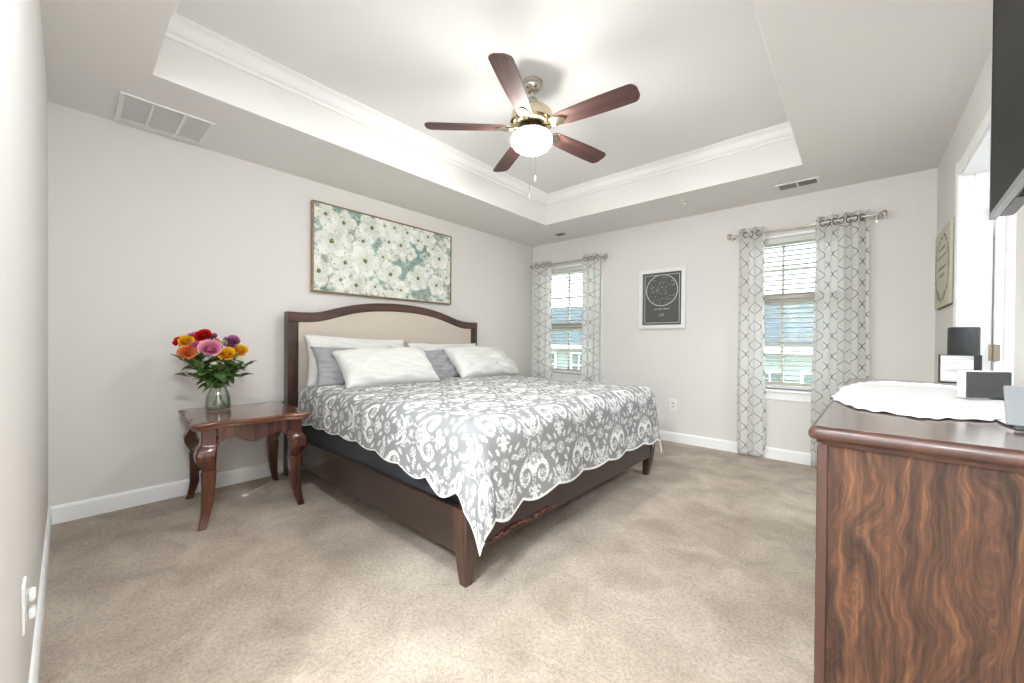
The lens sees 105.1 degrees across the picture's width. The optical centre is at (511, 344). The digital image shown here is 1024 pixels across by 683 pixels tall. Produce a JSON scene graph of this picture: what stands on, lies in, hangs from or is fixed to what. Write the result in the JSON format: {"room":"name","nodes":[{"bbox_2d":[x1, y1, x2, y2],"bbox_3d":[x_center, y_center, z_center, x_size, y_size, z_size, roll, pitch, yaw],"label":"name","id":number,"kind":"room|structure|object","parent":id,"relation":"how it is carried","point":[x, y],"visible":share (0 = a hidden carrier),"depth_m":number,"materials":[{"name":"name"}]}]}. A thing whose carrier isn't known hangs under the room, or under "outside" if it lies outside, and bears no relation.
{"room":"bedroom","nodes":[
{"label":"bedroom","id":0,"kind":"room"},
{"bbox_2d":[0,0,47,682],"bbox_3d":[-1.786,-0.417,1.384,2.480,2.950,0.140,1,1,41],"label":"wall","id":1,"kind":"structure","parent":0,"point":[23,84],"depth_m":0.94,"materials":[{"name":"white paint"}]},
{"bbox_2d":[21,576,27,635],"bbox_3d":[-1.199,0.641,0.965,0.072,0.116,0.009,1,1,41],"label":"wall outlet","id":2,"kind":"object","parent":1,"relation":"attached to","point":[24,590],"visible":1,"depth_m":0.94,"materials":[{"name":"white plastic"}]},
{"bbox_2d":[26,604,27,620],"bbox_3d":[-1.197,0.661,0.968,0.034,0.026,0.002,1,1,41],"label":"socket","id":3,"kind":"object","parent":2,"relation":"attached to","point":[27,604],"depth_m":0.96,"materials":[{"name":"white plastic"}]},
{"bbox_2d":[28,604,36,618],"bbox_3d":[-1.192,0.663,0.974,0.032,0.026,0.013,1,1,41],"label":"plug","id":4,"kind":"object","parent":2,"relation":"attached to","point":[32,610],"visible":1,"depth_m":0.97,"materials":[{"name":"white plastic"}]},
{"bbox_2d":[28,587,36,600],"bbox_3d":[-1.191,0.619,0.974,0.032,0.026,0.013,1,1,41],"label":"plug","id":5,"kind":"object","parent":2,"relation":"attached to","point":[32,592],"visible":1,"depth_m":0.96,"materials":[{"name":"white plastic"}]},
{"bbox_2d":[28,507,51,682],"bbox_3d":[-1.742,1.006,1.448,2.466,0.105,0.014,1,1,41],"label":"baseboard","id":6,"kind":"structure","parent":1,"relation":"attached to","point":[34,674],"depth_m":1.43,"materials":[{"name":"white paint"}]},
{"bbox_2d":[169,354,224,404],"bbox_3d":[-2.025,0.233,2.535,0.096,0.354,0.290,1,1,41],"label":"leafy sprig","id":7,"kind":"object","parent":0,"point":[191,361],"visible":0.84,"depth_m":2.52,"materials":[{"name":"green plant"}]},
{"bbox_2d":[175,372,223,404],"bbox_3d":[-2.028,0.291,2.552,0.072,0.237,0.263,1,1,36],"label":"leafy sprig","id":8,"kind":"object","parent":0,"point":[195,375],"visible":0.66,"depth_m":2.51,"materials":[{"name":"green plant"}]},
{"bbox_2d":[195,376,217,391],"bbox_3d":[-1.979,0.305,2.562,0.072,0.210,0.177,1,0,4],"label":"leafy sprig","id":9,"kind":"object","parent":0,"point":[202,377],"visible":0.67,"depth_m":2.52,"materials":[{"name":"green plant"}]},
{"bbox_2d":[208,362,232,405],"bbox_3d":[-1.935,0.265,2.585,0.184,0.312,0.141,1,1,41],"label":"rose","id":10,"kind":"object","parent":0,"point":[221,376],"visible":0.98,"depth_m":2.55,"materials":[{"name":"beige plant"}]},
{"bbox_2d":[48,101,532,506],"bbox_3d":[-1.243,-0.432,3.982,0.140,2.950,4.756,1,1,41],"label":"wall","id":11,"kind":"structure","parent":0,"point":[154,239],"depth_m":2.65,"materials":[{"name":"white paint"}]},
{"bbox_2d":[48,460,303,524],"bbox_3d":[-1.197,0.991,3.942,0.014,0.105,4.476,1,1,41],"label":"baseboard","id":12,"kind":"structure","parent":11,"relation":"attached to","point":[61,513],"depth_m":2.56,"materials":[{"name":"white paint"}]},
{"bbox_2d":[310,200,451,304],"bbox_3d":[-1.198,-0.838,3.885,0.042,0.771,1.508,1,1,41],"label":"painting","id":13,"kind":"object","parent":11,"relation":"attached to","point":[355,253],"visible":1,"depth_m":3.75,"materials":[{"name":"multicoloured paint"}]},
{"bbox_2d":[39,440,816,682],"bbox_3d":[-0.460,1.096,1.807,4.225,0.060,6.983,1,1,41],"label":"floor","id":14,"kind":"structure","parent":0,"point":[699,567],"depth_m":1.71,"materials":[{"name":"beige carpet"}]},
{"bbox_2d":[178,401,311,531],"bbox_3d":[-1.794,0.745,2.628,0.634,0.607,0.722,0,1,-45],"label":"end table","id":15,"kind":"object","parent":14,"relation":"on","point":[206,430],"visible":1,"depth_m":2.50,"materials":[{"name":"red wood"}]},
{"bbox_2d":[205,385,230,410],"bbox_3d":[-1.978,0.359,2.640,0.144,0.160,0.144,1,1,41],"label":"glass vase","id":16,"kind":"object","parent":15,"relation":"on","point":[207,408],"visible":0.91,"depth_m":2.63,"materials":[{"name":"glass"}]},
{"bbox_2d":[177,335,217,389],"bbox_3d":[-2.008,0.179,2.563,0.131,0.482,0.264,1,0,25],"label":"rose","id":17,"kind":"object","parent":16,"relation":"in","point":[185,339],"visible":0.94,"depth_m":2.50,"materials":[{"name":"yellow plant"}]},
{"bbox_2d":[172,336,226,405],"bbox_3d":[-2.055,0.184,2.585,0.150,0.472,0.288,1,1,41],"label":"rose","id":18,"kind":"object","parent":16,"relation":"in","point":[175,342],"visible":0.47,"depth_m":2.50,"materials":[{"name":"red plant"}]},
{"bbox_2d":[176,345,224,405],"bbox_3d":[-2.014,0.211,2.550,0.141,0.417,0.247,1,0,1],"label":"rose","id":19,"kind":"object","parent":16,"relation":"in","point":[187,349],"visible":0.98,"depth_m":2.47,"materials":[{"name":"orange plant"}]},
{"bbox_2d":[187,332,225,405],"bbox_3d":[-2.028,0.168,2.594,0.181,0.504,0.138,0,0,-2],"label":"rose","id":20,"kind":"object","parent":16,"relation":"in","point":[191,333],"visible":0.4,"depth_m":2.57,"materials":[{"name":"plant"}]},
{"bbox_2d":[189,341,223,405],"bbox_3d":[-2.010,0.198,2.579,0.126,0.443,0.212,1,1,41],"label":"rose","id":21,"kind":"object","parent":16,"relation":"in","point":[195,343],"visible":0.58,"depth_m":2.54,"materials":[{"name":"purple plant"}]},
{"bbox_2d":[193,329,221,406],"bbox_3d":[-2.017,0.158,2.599,0.150,0.523,0.162,0,1,-30],"label":"rose","id":22,"kind":"object","parent":16,"relation":"in","point":[202,334],"visible":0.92,"depth_m":2.56,"materials":[{"name":"red plant"}]},
{"bbox_2d":[197,340,230,392],"bbox_3d":[-1.963,0.194,2.567,0.172,0.453,0.186,1,0,25],"label":"rose","id":23,"kind":"object","parent":16,"relation":"in","point":[212,347],"visible":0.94,"depth_m":2.52,"materials":[{"name":"pink plant"}]},
{"bbox_2d":[206,339,230,406],"bbox_3d":[-1.966,0.189,2.610,0.130,0.460,0.156,0,0,-6],"label":"rose","id":24,"kind":"object","parent":16,"relation":"in","point":[213,381],"visible":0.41,"depth_m":2.60,"materials":[{"name":"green plant"}]},
{"bbox_2d":[204,333,232,406],"bbox_3d":[-2.005,0.170,2.654,0.118,0.499,0.178,1,1,41],"label":"rose","id":25,"kind":"object","parent":16,"relation":"in","point":[214,335],"visible":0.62,"depth_m":2.64,"materials":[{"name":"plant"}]},
{"bbox_2d":[212,364,227,397],"bbox_3d":[-1.927,0.268,2.573,0.166,0.285,0.075,1,1,41],"label":"leafy sprig","id":26,"kind":"object","parent":16,"relation":"in","point":[218,367],"visible":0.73,"depth_m":2.55,"materials":[{"name":"green plant"}]},
{"bbox_2d":[207,339,236,406],"bbox_3d":[-1.953,0.191,2.632,0.174,0.456,0.157,0,1,-36],"label":"rose","id":27,"kind":"object","parent":16,"relation":"in","point":[221,341],"visible":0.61,"depth_m":2.62,"materials":[{"name":"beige plant"}]},
{"bbox_2d":[213,347,234,405],"bbox_3d":[-1.935,0.218,2.600,0.192,0.404,0.095,1,0,12],"label":"rose","id":28,"kind":"object","parent":16,"relation":"in","point":[228,352],"visible":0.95,"depth_m":2.59,"materials":[{"name":"yellow plant"}]},
{"bbox_2d":[214,335,240,406],"bbox_3d":[-1.936,0.176,2.667,0.183,0.488,0.103,1,0,2],"label":"rose","id":29,"kind":"object","parent":16,"relation":"in","point":[233,340],"visible":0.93,"depth_m":2.65,"materials":[{"name":"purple plant"}]},
{"bbox_2d":[213,344,248,406],"bbox_3d":[-1.910,0.208,2.684,0.180,0.423,0.132,0,0,-3],"label":"rose","id":30,"kind":"object","parent":16,"relation":"in","point":[240,348],"visible":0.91,"depth_m":2.68,"materials":[{"name":"yellow plant"}]},
{"bbox_2d":[213,368,250,405],"bbox_3d":[-1.888,0.284,2.661,0.227,0.252,0.067,0,1,-33],"label":"leafy sprig","id":31,"kind":"object","parent":16,"relation":"in","point":[234,374],"visible":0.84,"depth_m":2.66,"materials":[{"name":"green plant"}]},
{"bbox_2d":[212,360,257,405],"bbox_3d":[-1.885,0.260,2.670,0.258,0.301,0.072,0,1,-30],"label":"leafy sprig","id":32,"kind":"object","parent":16,"relation":"in","point":[250,362],"visible":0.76,"depth_m":2.67,"materials":[{"name":"green plant"}]},
{"bbox_2d":[242,441,278,496],"bbox_3d":[-1.845,0.865,2.893,0.191,0.359,0.391,0,0,-25],"label":"power cord","id":33,"kind":"object","parent":14,"relation":"on","point":[246,494],"visible":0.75,"depth_m":2.86,"materials":[{"name":"white plastic"}]},
{"bbox_2d":[284,303,654,587],"bbox_3d":[-0.333,0.336,3.180,2.212,1.443,2.091,1,1,41],"label":"bed","id":34,"kind":"object","parent":14,"relation":"on","point":[444,521],"visible":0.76,"depth_m":2.66,"materials":[{"name":"brown wood"}]},
{"bbox_2d":[302,425,460,504],"bbox_3d":[-0.326,0.702,3.174,1.990,0.260,1.930,1,1,41],"label":"box spring","id":35,"kind":"object","parent":34,"relation":"on","point":[353,450],"visible":0.02,"depth_m":2.41,"materials":[{"name":"grey fabric"}]},
{"bbox_3d":[-0.295,0.462,3.156,2.055,0.210,1.865,1,1,41],"label":"mattress","id":36,"kind":"object","parent":35,"relation":"on","visible":0},
{"bbox_2d":[303,334,404,386],"bbox_3d":[-1.314,0.142,3.411,0.241,0.456,0.948,1,1,41],"label":"pillow","id":37,"kind":"object","parent":36,"relation":"on","point":[311,340],"visible":0.2,"depth_m":3.21,"materials":[{"name":"white fabric"}]},
{"bbox_2d":[298,375,661,555],"bbox_3d":[-0.216,0.590,3.056,2.048,0.555,2.112,1,1,41],"label":"bedspread","id":38,"kind":"object","parent":36,"relation":"on","point":[495,443],"visible":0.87,"depth_m":2.13,"materials":[{"name":"grey fabric"}]},
{"bbox_2d":[310,346,355,386],"bbox_3d":[-1.181,0.187,3.307,0.942,0.342,0.258,0,1,-42],"label":"pillow","id":39,"kind":"object","parent":38,"relation":"on","point":[329,373],"visible":0.27,"depth_m":3.03,"materials":[{"name":"grey fabric"}]},
{"bbox_2d":[331,347,440,388],"bbox_3d":[-1.021,0.190,3.259,0.852,0.330,0.344,0,1,-43],"label":"pillow","id":40,"kind":"object","parent":38,"relation":"on","point":[360,367],"visible":0.91,"depth_m":3.13,"materials":[{"name":"white fabric"}]},
{"bbox_2d":[406,343,475,350],"bbox_3d":[-0.670,0.162,4.084,0.228,0.357,0.920,1,1,41],"label":"pillow","id":41,"kind":"object","parent":38,"relation":"on","point":[426,347],"visible":0.16,"depth_m":3.94,"materials":[{"name":"white fabric"}]},
{"bbox_2d":[424,350,459,378],"bbox_3d":[-0.636,0.194,3.855,0.235,0.304,0.550,1,1,34],"label":"pillow","id":42,"kind":"object","parent":38,"relation":"on","point":[440,362],"visible":0.44,"depth_m":3.73,"materials":[{"name":"grey fabric"}]},
{"bbox_2d":[443,346,519,377],"bbox_3d":[-0.294,0.186,4.099,0.349,0.341,0.887,1,1,41],"label":"pillow","id":43,"kind":"object","parent":38,"relation":"on","point":[471,361],"visible":0.93,"depth_m":3.92,"materials":[{"name":"white fabric"}]},
{"bbox_2d":[808,378,1023,682],"bbox_3d":[1.405,0.633,1.340,0.464,0.906,1.729,1,1,43],"label":"dresser","id":44,"kind":"object","parent":14,"relation":"on","point":[919,562],"visible":0.86,"depth_m":0.77,"materials":[{"name":"brown wood"}]},
{"bbox_2d":[831,381,1004,420],"bbox_3d":[1.419,0.176,1.384,0.435,0.006,1.257,1,1,41],"label":"lace doily","id":45,"kind":"object","parent":44,"relation":"on","point":[929,400],"visible":0.93,"depth_m":1.22,"materials":[{"name":"white fabric"}]},
{"bbox_2d":[957,370,1011,399],"bbox_3d":[1.521,0.130,1.262,0.130,0.092,0.036,1,0,6],"label":"box","id":46,"kind":"object","parent":45,"relation":"on","point":[970,383],"visible":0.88,"depth_m":1.25,"materials":[{"name":"black plastic"}]},
{"bbox_2d":[938,354,981,383],"bbox_3d":[1.978,0.109,1.733,0.127,0.128,0.024,1,1,43],"label":"frame","id":47,"kind":"object","parent":44,"relation":"on","point":[948,364],"visible":0.73,"depth_m":1.74,"materials":[{"name":"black plastic"}]},
{"bbox_2d":[947,327,980,354],"bbox_3d":[2.057,0.047,1.786,0.100,0.252,0.100,1,1,41],"label":"speaker","id":48,"kind":"object","parent":44,"relation":"on","point":[960,340],"visible":0.44,"depth_m":1.75},
{"bbox_3d":[1.175,0.178,0.830,0.178,0.006,0.235,1,1,41],"label":"lace doily","id":49,"kind":"object","parent":44,"relation":"on","visible":0},
{"bbox_2d":[1003,386,1023,430],"bbox_3d":[1.131,0.135,0.779,0.088,0.087,0.188,0,1,-44],"label":"box","id":50,"kind":"object","parent":49,"relation":"on","point":[1013,395],"visible":1,"depth_m":0.84,"materials":[{"name":"grey plastic"}]},
{"bbox_2d":[176,0,787,193],"bbox_3d":[0.177,-1.724,2.484,2.525,0.060,3.503,1,1,41],"label":"ceiling","id":51,"kind":"structure","parent":0,"point":[702,72],"depth_m":2.34,"materials":[{"name":"white paint"}]},
{"bbox_2d":[424,53,639,199],"bbox_3d":[0.168,-1.291,2.528,1.297,0.808,1.310,1,1,41],"label":"ceiling fan","id":52,"kind":"object","parent":51,"relation":"hanging from","point":[531,121],"visible":1,"depth_m":2.42,"materials":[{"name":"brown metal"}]},
{"bbox_2d":[40,0,992,246],"bbox_3d":[-0.437,-1.569,1.787,3.945,0.390,6.703,1,1,41],"label":"ceiling","id":53,"kind":"structure","parent":0,"point":[871,90],"depth_m":2.34,"materials":[{"name":"white paint"}]},
{"bbox_2d":[114,91,214,143],"bbox_3d":[-2.149,-1.388,2.431,0.380,0.010,0.425,1,1,41],"label":"ceiling vent","id":54,"kind":"object","parent":53,"relation":"in","point":[130,108],"visible":1,"depth_m":2.41,"materials":[{"name":"white plastic"}]},
{"bbox_2d":[165,0,793,205],"bbox_3d":[0.176,-1.645,2.485,2.405,0.099,3.383,1,1,41],"label":"trim","id":55,"kind":"structure","parent":53,"relation":"attached to","point":[180,29],"depth_m":3.02,"materials":[{"name":"white paint"}]},
{"bbox_2d":[775,176,819,191],"bbox_3d":[2.420,-1.356,3.322,0.295,0.008,0.165,1,1,41],"label":"ceiling vent","id":56,"kind":"object","parent":53,"relation":"in","point":[815,180],"visible":1,"depth_m":3.31,"materials":[{"name":"white plastic"}]},
{"bbox_2d":[532,168,937,452],"bbox_3d":[1.816,-0.409,4.362,3.945,2.950,0.140,1,1,41],"label":"wall","id":57,"kind":"structure","parent":0,"point":[695,366],"depth_m":3.97,"materials":[{"name":"white paint"}]},
{"bbox_2d":[530,253,607,268],"bbox_3d":[0.725,-1.075,5.157,1.182,0.081,0.108,1,1,41],"label":"curtain rod","id":58,"kind":"object","parent":57,"relation":"attached to","point":[605,255],"visible":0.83,"depth_m":5.07,"materials":[{"name":"silver metal"}]},
{"bbox_2d":[533,260,551,379],"bbox_3d":[0.419,-0.058,5.397,0.318,2.172,0.077,1,1,41],"label":"curtain","id":59,"kind":"object","parent":58,"relation":"hanging from","point":[542,330],"visible":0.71,"depth_m":5.39,"materials":[{"name":"grey fabric"}]},
{"bbox_2d":[581,252,600,382],"bbox_3d":[0.983,-0.049,4.899,0.263,2.172,0.078,1,1,41],"label":"curtain","id":60,"kind":"object","parent":58,"relation":"hanging from","point":[591,268],"visible":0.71,"depth_m":4.89,"materials":[{"name":"grey fabric"}]},
{"bbox_2d":[552,261,603,382],"bbox_3d":[0.781,-0.279,5.244,1.050,1.540,0.165,1,1,41],"label":"window","id":61,"kind":"structure","parent":57,"relation":"in","point":[555,376],"depth_m":5.23,"materials":[{"name":"white paint"}]},
{"bbox_2d":[552,266,600,373],"bbox_3d":[0.769,-0.321,5.229,0.926,1.412,0.056,1,1,41],"label":"window blind","id":62,"kind":"object","parent":61,"relation":"attached to","point":[576,268],"visible":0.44,"depth_m":5.25,"materials":[{"name":"white plastic"}]},
{"bbox_2d":[639,266,685,328],"bbox_3d":[1.670,-0.511,4.377,0.515,0.667,0.028,1,1,41],"label":"framed picture","id":63,"kind":"object","parent":57,"relation":"attached to","point":[662,292],"visible":1,"depth_m":4.37,"materials":[{"name":"black paper"}]},
{"bbox_2d":[670,399,675,409],"bbox_3d":[1.767,0.661,4.306,0.072,0.116,0.009,1,1,41],"label":"wall outlet","id":64,"kind":"object","parent":57,"relation":"attached to","point":[672,402],"visible":1,"depth_m":4.30,"materials":[{"name":"white plastic"}]},
{"bbox_2d":[660,430,810,465],"bbox_3d":[1.752,1.014,4.315,3.917,0.105,0.014,1,1,41],"label":"baseboard","id":65,"kind":"structure","parent":57,"relation":"attached to","point":[731,446],"depth_m":3.95,"materials":[{"name":"white paint"}]},
{"bbox_2d":[736,230,815,402],"bbox_3d":[2.610,-0.251,3.632,0.895,1.540,0.165,1,1,41],"label":"window","id":66,"kind":"structure","parent":57,"relation":"in","point":[771,393],"depth_m":3.66,"materials":[{"name":"white paint"}]},
{"bbox_2d":[765,233,815,390],"bbox_3d":[2.597,-0.293,3.617,0.771,1.412,0.056,1,1,41],"label":"window blind","id":67,"kind":"object","parent":66,"relation":"attached to","point":[811,236],"visible":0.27,"depth_m":3.63,"materials":[{"name":"white plastic"}]},
{"bbox_2d":[727,210,887,242],"bbox_3d":[2.579,-1.046,3.523,1.149,0.081,0.108,1,1,41],"label":"curtain rod","id":68,"kind":"object","parent":57,"relation":"attached to","point":[884,213],"visible":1,"depth_m":3.44,"materials":[{"name":"silver metal"}]},
{"bbox_2d":[737,226,765,456],"bbox_3d":[2.289,-0.029,3.742,0.237,2.172,0.076,1,1,41],"label":"curtain","id":69,"kind":"object","parent":68,"relation":"hanging from","point":[751,394],"visible":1,"depth_m":3.75,"materials":[{"name":"grey fabric"}]},
{"bbox_2d":[811,209,869,466],"bbox_3d":[2.779,-0.021,3.315,0.386,2.172,0.086,1,1,41],"label":"curtain","id":70,"kind":"object","parent":68,"relation":"hanging from","point":[841,346],"visible":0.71,"depth_m":3.33,"materials":[{"name":"grey fabric"}]},
{"bbox_2d":[934,50,1023,385],"bbox_3d":[1.076,-0.385,0.454,0.115,2.950,6.983,1,1,41],"label":"wall","id":71,"kind":"structure","parent":0,"point":[978,105],"depth_m":2.16,"materials":[{"name":"white paint"}]},
{"bbox_2d":[934,217,954,309],"bbox_3d":[2.926,-0.521,2.656,0.022,0.533,0.633,1,1,41],"label":"canvas","id":72,"kind":"object","parent":71,"relation":"attached to","point":[944,250],"visible":1,"depth_m":2.57,"materials":[{"name":"beige wood"}]},
{"bbox_2d":[958,125,992,370],"bbox_3d":[2.327,0.045,1.881,0.123,2.090,1.020,1,1,41],"label":"doorway","id":73,"kind":"structure","parent":71,"relation":"attached to","point":[976,229],"depth_m":2.23,"materials":[{"name":"white paint"}]},
{"bbox_2d":[953,106,1016,385],"bbox_3d":[2.277,0.009,1.925,0.019,2.160,1.152,1,1,41],"label":"trim","id":74,"kind":"structure","parent":71,"relation":"attached to","point":[1010,221],"depth_m":1.52,"materials":[{"name":"white paint"}]},
{"bbox_2d":[988,216,1004,370],"bbox_3d":[2.962,0.055,1.912,0.823,2.056,0.090,1,1,41],"label":"door","id":75,"kind":"structure","parent":71,"relation":"in","point":[995,351],"depth_m":2.17,"materials":[{"name":"white paint"}]},
{"bbox_2d":[989,0,1023,219],"bbox_3d":[1.194,-0.768,0.782,0.161,0.720,1.240,1,1,44],"label":"television","id":76,"kind":"object","parent":71,"relation":"attached to","point":[1007,91],"visible":1,"depth_m":1.11,"materials":[{"name":"black plastic"}]},
{"bbox_2d":[991,219,994,370],"bbox_3d":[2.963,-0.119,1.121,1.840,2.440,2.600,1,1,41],"label":"door frame","id":77,"kind":"structure","parent":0,"point":[994,219],"depth_m":2.56,"materials":[{"name":"white paint"}]},
{"label":"outside","id":78,"kind":"structure","parent":0,"visible":0},
{"bbox_3d":[17.706,4.276,27.719,70.000,0.100,54.997,1,1,41],"label":"ground","id":79,"kind":"structure","parent":78,"visible":0},
{"bbox_2d":[552,307,581,368],"bbox_3d":[3.821,1.010,21.894,11.400,6.280,6.900,1,1,41],"label":"neighbouring house","id":80,"kind":"structure","parent":79,"relation":"on","point":[576,308],"depth_m":19.26,"materials":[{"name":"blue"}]},
{"bbox_2d":[765,291,813,383],"bbox_3d":[11.885,1.114,14.785,9.300,6.320,6.900,1,1,41],"label":"neighbouring house","id":81,"kind":"structure","parent":79,"relation":"on","point":[801,305],"depth_m":13.35,"materials":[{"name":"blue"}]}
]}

